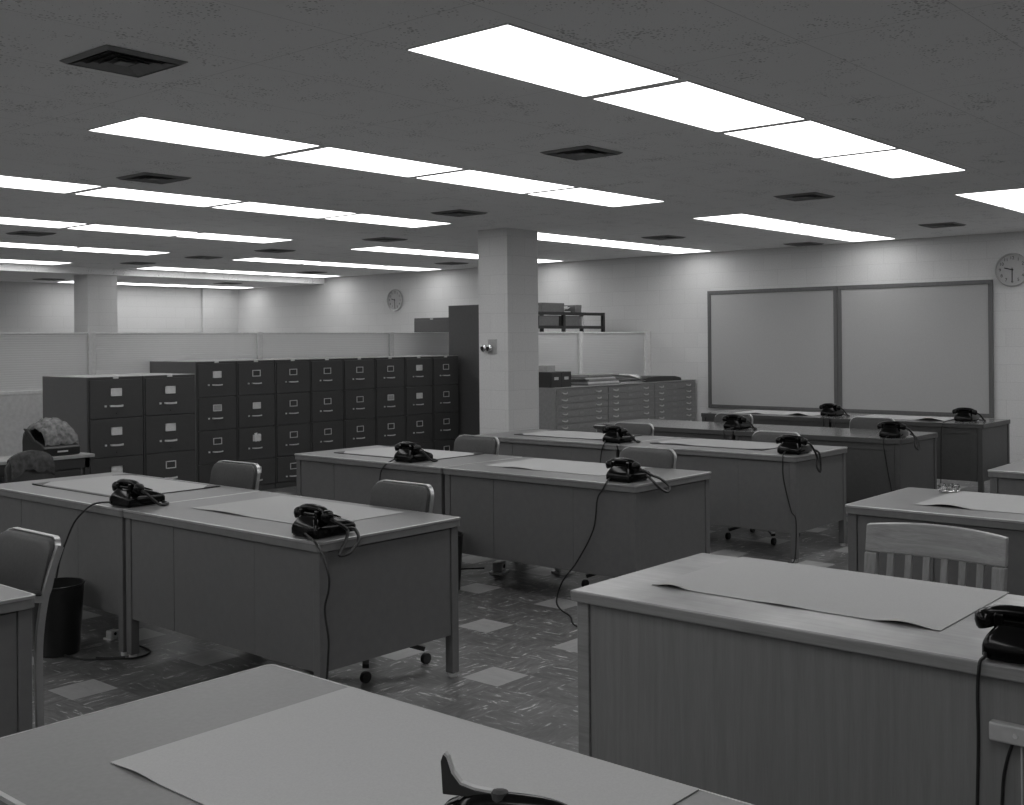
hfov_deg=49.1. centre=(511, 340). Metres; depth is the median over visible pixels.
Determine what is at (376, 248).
recessed light
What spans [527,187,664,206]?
recessed light
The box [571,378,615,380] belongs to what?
folder
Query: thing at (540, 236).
recessed light
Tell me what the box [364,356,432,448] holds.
file cabinet
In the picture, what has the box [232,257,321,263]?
recessed light
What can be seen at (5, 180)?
recessed light
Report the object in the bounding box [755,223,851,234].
recessed light
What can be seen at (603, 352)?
wall
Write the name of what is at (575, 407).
chest
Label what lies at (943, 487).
ashtray
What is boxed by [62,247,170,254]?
recessed light
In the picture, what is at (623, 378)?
pile
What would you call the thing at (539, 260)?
recessed light
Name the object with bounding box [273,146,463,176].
recessed light
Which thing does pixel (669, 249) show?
recessed light
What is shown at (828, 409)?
telephone
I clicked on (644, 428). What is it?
office chair
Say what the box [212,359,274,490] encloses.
file cabinet
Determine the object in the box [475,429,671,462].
office desk
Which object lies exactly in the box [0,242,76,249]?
recessed light
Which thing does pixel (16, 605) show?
office desk
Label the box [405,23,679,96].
recessed light
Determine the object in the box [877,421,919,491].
telephone
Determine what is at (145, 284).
recessed light
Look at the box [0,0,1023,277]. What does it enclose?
ceiling
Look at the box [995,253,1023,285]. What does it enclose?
wall clock
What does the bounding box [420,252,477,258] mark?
recessed light
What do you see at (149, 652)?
cable
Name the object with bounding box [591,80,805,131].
recessed light
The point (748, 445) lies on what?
paper sheet
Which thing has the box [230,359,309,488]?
file cabinet
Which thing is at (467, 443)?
office chair
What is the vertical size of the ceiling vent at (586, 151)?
0.016 m
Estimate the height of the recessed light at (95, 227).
0.009 m
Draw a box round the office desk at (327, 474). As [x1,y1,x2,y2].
[295,445,519,514]
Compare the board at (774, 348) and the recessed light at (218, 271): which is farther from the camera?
the recessed light at (218, 271)
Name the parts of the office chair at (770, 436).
leg, backrest, frame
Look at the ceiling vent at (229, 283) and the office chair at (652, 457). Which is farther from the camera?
the ceiling vent at (229, 283)
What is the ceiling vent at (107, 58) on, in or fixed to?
in the ceiling at (941, 80)
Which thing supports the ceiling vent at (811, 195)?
in the ceiling at (941, 80)
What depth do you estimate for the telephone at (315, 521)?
4.68 m
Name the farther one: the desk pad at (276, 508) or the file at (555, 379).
the file at (555, 379)
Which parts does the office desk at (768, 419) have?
rail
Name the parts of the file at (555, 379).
drawer, drawer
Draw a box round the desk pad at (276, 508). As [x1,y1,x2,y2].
[194,496,402,523]
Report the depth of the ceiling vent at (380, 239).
13.02 m
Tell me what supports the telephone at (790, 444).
on the office desk at (747, 490)
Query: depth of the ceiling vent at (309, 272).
18.98 m
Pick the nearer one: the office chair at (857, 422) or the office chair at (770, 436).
the office chair at (770, 436)
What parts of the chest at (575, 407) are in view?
panel, drawer, drawer, drawer, drawer, drawer, drawer, drawer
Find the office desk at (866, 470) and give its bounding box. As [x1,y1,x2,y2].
[734,425,937,501]
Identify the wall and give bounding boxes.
[0,281,200,331]
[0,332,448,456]
[238,231,1023,462]
[538,331,650,375]
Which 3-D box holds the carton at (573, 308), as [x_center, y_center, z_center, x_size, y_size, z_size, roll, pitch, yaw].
[0.822,-0.448,16.021,0.320,0.116,0.150,-1,0,41]
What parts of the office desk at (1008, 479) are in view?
leg, edge trim, panel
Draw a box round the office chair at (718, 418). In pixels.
[714,413,752,423]
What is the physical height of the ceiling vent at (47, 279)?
0.016 m
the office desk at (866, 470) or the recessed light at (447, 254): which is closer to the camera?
the office desk at (866, 470)
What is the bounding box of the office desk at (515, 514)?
[443,457,710,577]
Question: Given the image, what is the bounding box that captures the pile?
[613,374,644,383]
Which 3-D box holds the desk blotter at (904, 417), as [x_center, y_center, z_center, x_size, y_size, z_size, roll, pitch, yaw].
[4.042,0.770,11.401,0.950,0.025,0.550,-1,0,41]
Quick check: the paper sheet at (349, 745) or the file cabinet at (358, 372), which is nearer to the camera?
the paper sheet at (349, 745)
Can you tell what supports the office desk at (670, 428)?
on the floor
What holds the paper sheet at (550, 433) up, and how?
on the office desk at (585, 450)
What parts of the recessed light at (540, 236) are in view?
frame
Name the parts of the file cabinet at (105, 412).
panel, frame, drawer, drawer, drawer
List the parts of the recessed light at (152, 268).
frame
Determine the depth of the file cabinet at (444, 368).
13.97 m
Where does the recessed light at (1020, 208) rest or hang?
in the ceiling at (941, 80)
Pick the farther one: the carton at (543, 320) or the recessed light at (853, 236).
the carton at (543, 320)
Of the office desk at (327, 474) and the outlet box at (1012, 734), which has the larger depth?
the office desk at (327, 474)
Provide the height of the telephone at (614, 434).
0.868 m
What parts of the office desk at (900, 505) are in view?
leg, edge trim, panel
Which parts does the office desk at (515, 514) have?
leg, panel, edge trim, leg, panel, leg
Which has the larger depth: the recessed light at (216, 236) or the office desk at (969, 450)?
the recessed light at (216, 236)
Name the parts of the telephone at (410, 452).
line cord, handset cord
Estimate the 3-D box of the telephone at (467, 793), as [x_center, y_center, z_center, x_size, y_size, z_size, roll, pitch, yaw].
[0.046,0.725,1.735,0.288,0.189,0.224,-1,0,17]
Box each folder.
[571,373,618,375]
[571,375,612,377]
[571,377,614,379]
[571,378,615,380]
[571,379,617,381]
[571,380,618,383]
[571,382,618,385]
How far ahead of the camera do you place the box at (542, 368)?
13.41 m
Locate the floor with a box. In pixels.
[32,479,989,752]
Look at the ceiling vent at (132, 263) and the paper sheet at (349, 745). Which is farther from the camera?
the ceiling vent at (132, 263)
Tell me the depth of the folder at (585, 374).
14.14 m
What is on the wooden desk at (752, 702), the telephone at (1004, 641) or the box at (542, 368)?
the telephone at (1004, 641)
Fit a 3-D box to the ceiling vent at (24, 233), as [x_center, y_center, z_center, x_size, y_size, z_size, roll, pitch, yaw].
[-5.154,-1.147,12.008,0.380,0.016,0.380,-1,0,41]
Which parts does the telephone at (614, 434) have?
handset cord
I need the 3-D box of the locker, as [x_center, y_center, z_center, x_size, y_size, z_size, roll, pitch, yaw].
[-0.331,0.554,14.402,0.750,2.020,0.600,-1,0,41]
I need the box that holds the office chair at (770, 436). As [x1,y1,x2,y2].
[725,430,799,544]
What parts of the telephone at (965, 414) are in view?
line cord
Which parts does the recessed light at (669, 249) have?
frame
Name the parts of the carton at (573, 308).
lid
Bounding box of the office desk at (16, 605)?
[0,584,34,737]
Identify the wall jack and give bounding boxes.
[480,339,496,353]
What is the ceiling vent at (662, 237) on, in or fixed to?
in the ceiling at (941, 80)
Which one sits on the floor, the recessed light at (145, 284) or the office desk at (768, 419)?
the office desk at (768, 419)
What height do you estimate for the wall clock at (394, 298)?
0.380 m
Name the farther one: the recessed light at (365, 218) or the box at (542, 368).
the box at (542, 368)
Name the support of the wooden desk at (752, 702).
on the floor
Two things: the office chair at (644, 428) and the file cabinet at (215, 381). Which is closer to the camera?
the office chair at (644, 428)
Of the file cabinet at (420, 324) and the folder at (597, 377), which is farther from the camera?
the file cabinet at (420, 324)
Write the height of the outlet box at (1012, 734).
0.598 m
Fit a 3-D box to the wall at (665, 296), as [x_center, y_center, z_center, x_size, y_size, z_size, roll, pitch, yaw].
[3.064,0.128,15.370,22.600,3.012,0.200,-1,0,41]
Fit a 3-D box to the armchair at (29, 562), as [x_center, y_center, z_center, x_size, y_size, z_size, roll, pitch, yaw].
[-2.069,1.170,4.246,0.498,0.821,0.566,-1,0,41]
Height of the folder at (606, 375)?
0.019 m
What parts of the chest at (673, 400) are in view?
drawer, drawer, drawer, panel, drawer, drawer, drawer, drawer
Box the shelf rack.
[538,311,604,331]
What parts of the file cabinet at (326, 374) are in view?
panel, frame, drawer, drawer, drawer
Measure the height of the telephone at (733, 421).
0.868 m
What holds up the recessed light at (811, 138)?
in the ceiling at (941, 80)
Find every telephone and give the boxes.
[56,478,168,659]
[291,503,359,679]
[379,442,437,480]
[441,751,566,804]
[556,458,670,626]
[593,425,640,462]
[722,414,756,439]
[775,435,821,562]
[819,403,849,426]
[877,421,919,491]
[940,407,985,483]
[974,605,1023,804]
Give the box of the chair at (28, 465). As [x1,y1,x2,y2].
[4,450,54,482]
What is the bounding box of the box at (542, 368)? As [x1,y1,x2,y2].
[539,365,554,371]
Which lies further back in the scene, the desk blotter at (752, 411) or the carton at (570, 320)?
the carton at (570, 320)
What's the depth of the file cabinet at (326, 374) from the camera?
12.53 m
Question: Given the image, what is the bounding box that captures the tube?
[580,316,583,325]
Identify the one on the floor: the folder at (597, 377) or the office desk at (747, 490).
the office desk at (747, 490)
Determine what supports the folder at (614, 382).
on the chest at (625, 401)
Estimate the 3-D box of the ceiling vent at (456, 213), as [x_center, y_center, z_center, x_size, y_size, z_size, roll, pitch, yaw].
[-0.492,-1.188,10.451,0.380,0.016,0.380,-1,0,41]
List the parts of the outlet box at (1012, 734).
cord, cord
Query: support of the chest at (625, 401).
on the floor
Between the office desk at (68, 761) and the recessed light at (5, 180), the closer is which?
the office desk at (68, 761)
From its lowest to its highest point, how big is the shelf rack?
1.957 m
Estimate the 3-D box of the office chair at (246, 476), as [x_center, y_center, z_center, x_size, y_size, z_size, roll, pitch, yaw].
[-1.756,1.147,6.442,0.440,0.860,0.488,-1,0,39]
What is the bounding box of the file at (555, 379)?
[539,371,570,387]
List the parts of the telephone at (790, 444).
line cord, handset cord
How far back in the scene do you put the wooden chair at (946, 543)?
4.29 m
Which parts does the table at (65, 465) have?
drawer, leg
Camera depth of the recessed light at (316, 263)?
17.19 m
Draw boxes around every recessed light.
[0,175,101,192]
[0,216,87,227]
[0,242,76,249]
[0,259,72,264]
[60,281,134,284]
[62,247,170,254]
[68,224,198,235]
[73,186,241,206]
[87,116,320,155]
[123,283,198,286]
[136,267,217,271]
[176,232,292,242]
[185,285,254,288]
[205,270,281,274]
[212,201,356,217]
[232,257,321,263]
[268,273,335,276]
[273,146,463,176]
[304,262,385,267]
[324,213,451,227]
[352,246,445,253]
[365,266,439,270]
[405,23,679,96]
[414,169,575,193]
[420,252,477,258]
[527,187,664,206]
[537,232,598,241]
[538,259,560,262]
[567,239,659,247]
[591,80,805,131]
[627,245,709,253]
[694,213,798,226]
[723,120,896,157]
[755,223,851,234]
[810,231,895,241]
[819,149,966,177]
[954,188,1023,206]
[1003,205,1023,212]
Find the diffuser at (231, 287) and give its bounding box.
[189,286,250,288]
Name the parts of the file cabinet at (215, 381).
panel, frame, drawer, drawer, drawer, drawer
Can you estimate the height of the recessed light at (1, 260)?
0.009 m
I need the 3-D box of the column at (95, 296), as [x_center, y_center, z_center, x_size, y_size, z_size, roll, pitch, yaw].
[-6.562,0.294,17.688,0.420,2.650,0.500,-1,0,41]
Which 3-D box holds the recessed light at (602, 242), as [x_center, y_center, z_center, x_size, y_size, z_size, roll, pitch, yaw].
[1.280,-1.207,13.990,0.557,0.009,1.210,-1,0,41]
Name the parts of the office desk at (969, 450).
rail, panel, leg, panel, leg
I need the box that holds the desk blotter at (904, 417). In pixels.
[867,414,953,420]
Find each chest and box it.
[539,385,607,431]
[607,382,653,421]
[653,379,695,420]
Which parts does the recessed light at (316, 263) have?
frame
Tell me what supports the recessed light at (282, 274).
in the ceiling at (941, 80)
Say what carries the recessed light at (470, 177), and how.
in the ceiling at (941, 80)
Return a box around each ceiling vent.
[6,231,55,236]
[33,278,64,280]
[59,45,187,77]
[116,172,189,183]
[121,262,154,264]
[185,256,222,258]
[213,282,241,284]
[254,249,295,252]
[297,271,326,273]
[362,237,406,241]
[432,209,486,216]
[435,262,467,264]
[540,145,622,160]
[641,235,684,239]
[774,192,834,200]
[784,242,822,245]
[919,222,965,227]
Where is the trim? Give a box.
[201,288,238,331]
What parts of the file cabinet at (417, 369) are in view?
panel, frame, drawer, drawer, drawer, drawer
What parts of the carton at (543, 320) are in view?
lid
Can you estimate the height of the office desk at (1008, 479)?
0.742 m
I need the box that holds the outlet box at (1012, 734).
[989,719,1023,804]
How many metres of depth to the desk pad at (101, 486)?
6.48 m
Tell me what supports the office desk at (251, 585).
on the floor
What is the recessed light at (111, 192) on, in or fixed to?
in the ceiling at (941, 80)
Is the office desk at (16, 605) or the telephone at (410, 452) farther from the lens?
the telephone at (410, 452)
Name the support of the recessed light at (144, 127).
in the ceiling at (941, 80)
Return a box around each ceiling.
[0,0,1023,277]
[0,263,323,288]
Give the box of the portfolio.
[637,376,680,381]
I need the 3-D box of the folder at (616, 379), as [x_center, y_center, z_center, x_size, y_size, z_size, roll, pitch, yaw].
[0.971,0.505,14.243,0.450,0.012,0.664,-1,0,41]
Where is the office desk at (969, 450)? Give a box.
[831,414,1009,492]
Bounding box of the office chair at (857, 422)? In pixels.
[846,416,894,503]
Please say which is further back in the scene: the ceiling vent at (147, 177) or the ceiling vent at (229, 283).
the ceiling vent at (229, 283)
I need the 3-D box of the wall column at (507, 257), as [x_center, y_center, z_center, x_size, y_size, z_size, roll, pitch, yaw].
[-0.033,0.181,12.217,0.415,2.762,0.510,-1,0,41]
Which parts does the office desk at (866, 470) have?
rail, panel, leg, panel, leg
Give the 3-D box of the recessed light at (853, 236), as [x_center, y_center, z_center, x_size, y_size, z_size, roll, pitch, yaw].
[4.044,-1.232,13.290,0.557,0.009,1.210,-1,0,41]
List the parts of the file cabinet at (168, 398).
panel, frame, drawer, drawer, drawer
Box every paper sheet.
[111,687,698,804]
[484,458,651,475]
[514,430,641,439]
[650,437,780,449]
[652,557,1008,630]
[916,491,1023,513]
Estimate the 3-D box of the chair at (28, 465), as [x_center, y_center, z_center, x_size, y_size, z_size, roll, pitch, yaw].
[-3.683,1.200,8.348,0.472,0.786,0.400,-1,0,38]
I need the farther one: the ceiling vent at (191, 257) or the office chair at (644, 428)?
the ceiling vent at (191, 257)
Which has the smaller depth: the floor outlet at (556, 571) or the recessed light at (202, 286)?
the floor outlet at (556, 571)
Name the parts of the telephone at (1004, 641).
line cord, plate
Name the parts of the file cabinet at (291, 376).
panel, drawer, frame, drawer, drawer, drawer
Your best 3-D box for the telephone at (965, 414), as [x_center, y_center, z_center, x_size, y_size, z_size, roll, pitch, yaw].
[4.333,1.078,10.774,0.494,0.868,0.269,-1,0,-38]
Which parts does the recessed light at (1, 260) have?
frame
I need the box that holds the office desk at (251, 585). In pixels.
[123,491,459,679]
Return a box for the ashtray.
[937,483,959,491]
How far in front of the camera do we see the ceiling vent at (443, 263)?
17.10 m
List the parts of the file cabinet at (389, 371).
drawer, drawer, drawer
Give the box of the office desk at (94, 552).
[0,472,258,655]
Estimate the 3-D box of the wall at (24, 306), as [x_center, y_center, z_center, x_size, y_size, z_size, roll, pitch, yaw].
[-11.040,0.253,16.454,0.200,3.012,16.550,-1,0,41]
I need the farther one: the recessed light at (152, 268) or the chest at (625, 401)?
the recessed light at (152, 268)
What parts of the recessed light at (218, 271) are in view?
frame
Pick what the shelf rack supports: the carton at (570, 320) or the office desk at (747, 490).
the carton at (570, 320)
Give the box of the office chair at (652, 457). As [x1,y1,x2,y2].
[581,446,676,586]
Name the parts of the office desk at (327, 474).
leg, panel, edge trim, leg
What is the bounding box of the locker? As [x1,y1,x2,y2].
[448,305,479,436]
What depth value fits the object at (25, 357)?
11.71 m
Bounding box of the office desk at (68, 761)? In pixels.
[0,664,752,804]
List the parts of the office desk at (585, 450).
panel, edge trim, leg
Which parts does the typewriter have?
return lever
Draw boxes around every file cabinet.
[42,374,142,474]
[97,373,195,481]
[150,360,236,483]
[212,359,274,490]
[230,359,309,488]
[272,358,342,451]
[318,357,374,448]
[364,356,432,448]
[370,357,404,445]
[410,355,458,450]
[414,317,448,331]
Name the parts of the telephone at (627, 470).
line cord, plate, handset cord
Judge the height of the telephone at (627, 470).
0.876 m
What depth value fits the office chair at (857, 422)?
10.09 m
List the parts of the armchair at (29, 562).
backrest, armrest, frame, leg, leg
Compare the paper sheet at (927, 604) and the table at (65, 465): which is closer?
the paper sheet at (927, 604)
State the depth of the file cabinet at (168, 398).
10.06 m
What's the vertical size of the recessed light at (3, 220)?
0.009 m
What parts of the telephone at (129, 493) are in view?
line cord, plate, handset cord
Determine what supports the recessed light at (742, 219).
in the ceiling at (941, 80)
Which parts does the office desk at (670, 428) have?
rail, leg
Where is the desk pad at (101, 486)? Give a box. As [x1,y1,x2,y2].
[32,473,219,496]
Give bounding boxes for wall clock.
[387,289,402,310]
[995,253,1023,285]
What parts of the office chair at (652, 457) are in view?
backrest, frame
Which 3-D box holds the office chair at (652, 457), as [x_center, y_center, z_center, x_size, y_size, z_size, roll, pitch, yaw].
[0.747,1.125,7.098,0.440,0.860,0.488,-1,0,41]
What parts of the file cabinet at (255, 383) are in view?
panel, frame, drawer, drawer, drawer, drawer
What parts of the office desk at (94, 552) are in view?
panel, leg, edge trim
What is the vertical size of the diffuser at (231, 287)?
0.008 m
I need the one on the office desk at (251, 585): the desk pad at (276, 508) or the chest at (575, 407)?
the desk pad at (276, 508)
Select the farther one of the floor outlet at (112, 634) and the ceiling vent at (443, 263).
the ceiling vent at (443, 263)
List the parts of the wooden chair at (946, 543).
post, crest rail, post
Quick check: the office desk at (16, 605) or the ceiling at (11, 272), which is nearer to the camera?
the office desk at (16, 605)
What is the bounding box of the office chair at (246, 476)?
[210,460,260,489]
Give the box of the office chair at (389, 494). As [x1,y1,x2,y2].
[360,480,433,682]
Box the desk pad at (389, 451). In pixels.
[335,446,482,460]
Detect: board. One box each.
[707,286,837,411]
[837,280,993,417]
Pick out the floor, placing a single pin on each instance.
(517, 674)
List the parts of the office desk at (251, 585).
leg, panel, edge trim, leg, panel, leg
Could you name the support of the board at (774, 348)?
attached to the wall at (665, 296)
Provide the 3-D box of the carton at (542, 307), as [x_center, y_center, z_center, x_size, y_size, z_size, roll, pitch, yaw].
[0.447,-0.455,15.585,0.320,0.136,0.500,-1,0,41]
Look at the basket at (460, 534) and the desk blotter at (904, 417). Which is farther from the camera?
the desk blotter at (904, 417)
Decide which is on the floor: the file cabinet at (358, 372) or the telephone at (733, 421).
the file cabinet at (358, 372)
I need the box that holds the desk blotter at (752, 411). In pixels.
[733,410,819,415]
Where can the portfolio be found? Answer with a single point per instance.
(646, 378)
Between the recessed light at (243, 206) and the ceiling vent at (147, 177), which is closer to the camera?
the ceiling vent at (147, 177)
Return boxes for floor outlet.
[103,629,118,640]
[489,560,508,574]
[551,568,574,574]
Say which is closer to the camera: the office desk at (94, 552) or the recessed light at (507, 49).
the recessed light at (507, 49)
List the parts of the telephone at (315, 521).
line cord, plate, handset cord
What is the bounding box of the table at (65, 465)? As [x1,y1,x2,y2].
[0,452,94,483]
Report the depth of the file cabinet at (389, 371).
13.26 m
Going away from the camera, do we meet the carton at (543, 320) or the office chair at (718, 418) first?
the office chair at (718, 418)
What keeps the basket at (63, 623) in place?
on the floor
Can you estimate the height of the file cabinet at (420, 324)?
1.945 m
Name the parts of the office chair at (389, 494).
leg, backrest, frame, leg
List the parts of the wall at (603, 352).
rail, post, rail, post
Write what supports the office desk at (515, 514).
on the floor
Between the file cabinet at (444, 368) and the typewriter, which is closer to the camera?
the typewriter
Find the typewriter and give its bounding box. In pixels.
[22,417,79,455]
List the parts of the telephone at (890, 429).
line cord, handset cord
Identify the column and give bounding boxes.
[74,274,117,331]
[478,228,538,434]
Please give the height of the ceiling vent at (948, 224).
0.016 m
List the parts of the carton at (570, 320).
lid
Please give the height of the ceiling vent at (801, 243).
0.016 m
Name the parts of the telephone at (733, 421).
handset cord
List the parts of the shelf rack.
shelf, shelf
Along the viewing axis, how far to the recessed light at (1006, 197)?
9.55 m
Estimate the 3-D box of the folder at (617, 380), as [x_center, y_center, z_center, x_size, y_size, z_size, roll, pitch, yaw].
[0.988,0.523,14.263,0.450,0.023,0.662,-1,0,41]
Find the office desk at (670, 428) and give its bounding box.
[596,419,773,439]
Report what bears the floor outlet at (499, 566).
on the floor
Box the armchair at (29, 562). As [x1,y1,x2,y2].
[0,527,63,727]
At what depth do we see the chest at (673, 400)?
15.22 m
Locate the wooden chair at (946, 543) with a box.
[864,522,1008,591]
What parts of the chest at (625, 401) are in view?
panel, drawer, drawer, drawer, drawer, drawer, drawer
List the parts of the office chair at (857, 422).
backrest, frame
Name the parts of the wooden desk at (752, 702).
leg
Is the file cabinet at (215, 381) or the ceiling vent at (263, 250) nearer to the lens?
the file cabinet at (215, 381)
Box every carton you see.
[538,303,563,311]
[538,315,558,325]
[559,316,579,325]
[564,305,581,311]
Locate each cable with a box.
[96,645,150,659]
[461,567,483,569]
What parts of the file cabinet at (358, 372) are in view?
panel, frame, drawer, drawer, drawer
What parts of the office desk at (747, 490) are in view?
panel, edge trim, leg, panel, leg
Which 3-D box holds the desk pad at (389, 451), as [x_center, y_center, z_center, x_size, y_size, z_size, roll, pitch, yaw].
[-0.759,0.822,8.203,0.960,0.007,0.600,-1,0,41]
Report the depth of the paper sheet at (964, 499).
5.55 m
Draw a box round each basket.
[32,577,84,657]
[458,531,463,590]
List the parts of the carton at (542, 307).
lid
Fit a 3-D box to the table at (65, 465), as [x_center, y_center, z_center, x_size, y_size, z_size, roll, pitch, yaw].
[-4.188,1.258,8.399,0.400,0.680,2.060,-1,0,41]
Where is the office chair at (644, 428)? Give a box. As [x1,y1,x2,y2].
[614,422,653,435]
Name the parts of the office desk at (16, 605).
panel, edge trim, leg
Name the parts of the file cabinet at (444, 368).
drawer, frame, drawer, drawer, drawer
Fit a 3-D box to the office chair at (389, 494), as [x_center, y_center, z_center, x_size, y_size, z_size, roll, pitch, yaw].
[-0.680,1.137,5.424,0.440,0.860,0.488,-1,0,41]
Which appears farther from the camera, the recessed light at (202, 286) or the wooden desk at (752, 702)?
the recessed light at (202, 286)
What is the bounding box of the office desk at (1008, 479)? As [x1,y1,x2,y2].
[988,460,1023,495]
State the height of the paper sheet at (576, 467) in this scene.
0.008 m
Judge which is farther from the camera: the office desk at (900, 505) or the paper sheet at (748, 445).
the paper sheet at (748, 445)
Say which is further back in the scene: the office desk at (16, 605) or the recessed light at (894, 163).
the recessed light at (894, 163)
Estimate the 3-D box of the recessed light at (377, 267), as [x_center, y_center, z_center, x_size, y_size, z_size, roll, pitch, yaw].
[-1.760,-1.181,18.282,0.557,0.009,1.210,-1,0,41]
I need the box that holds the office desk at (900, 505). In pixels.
[845,487,1023,595]
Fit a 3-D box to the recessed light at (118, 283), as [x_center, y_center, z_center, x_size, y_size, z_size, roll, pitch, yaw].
[-7.287,-1.020,19.681,0.557,0.009,1.210,-1,0,41]
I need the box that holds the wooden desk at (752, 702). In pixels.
[570,553,1023,804]
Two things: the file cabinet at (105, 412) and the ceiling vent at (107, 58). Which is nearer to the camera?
the ceiling vent at (107, 58)
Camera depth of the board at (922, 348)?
13.60 m
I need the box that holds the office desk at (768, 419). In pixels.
[701,409,857,427]
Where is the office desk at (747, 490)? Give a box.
[618,437,847,561]
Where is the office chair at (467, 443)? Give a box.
[453,435,499,454]

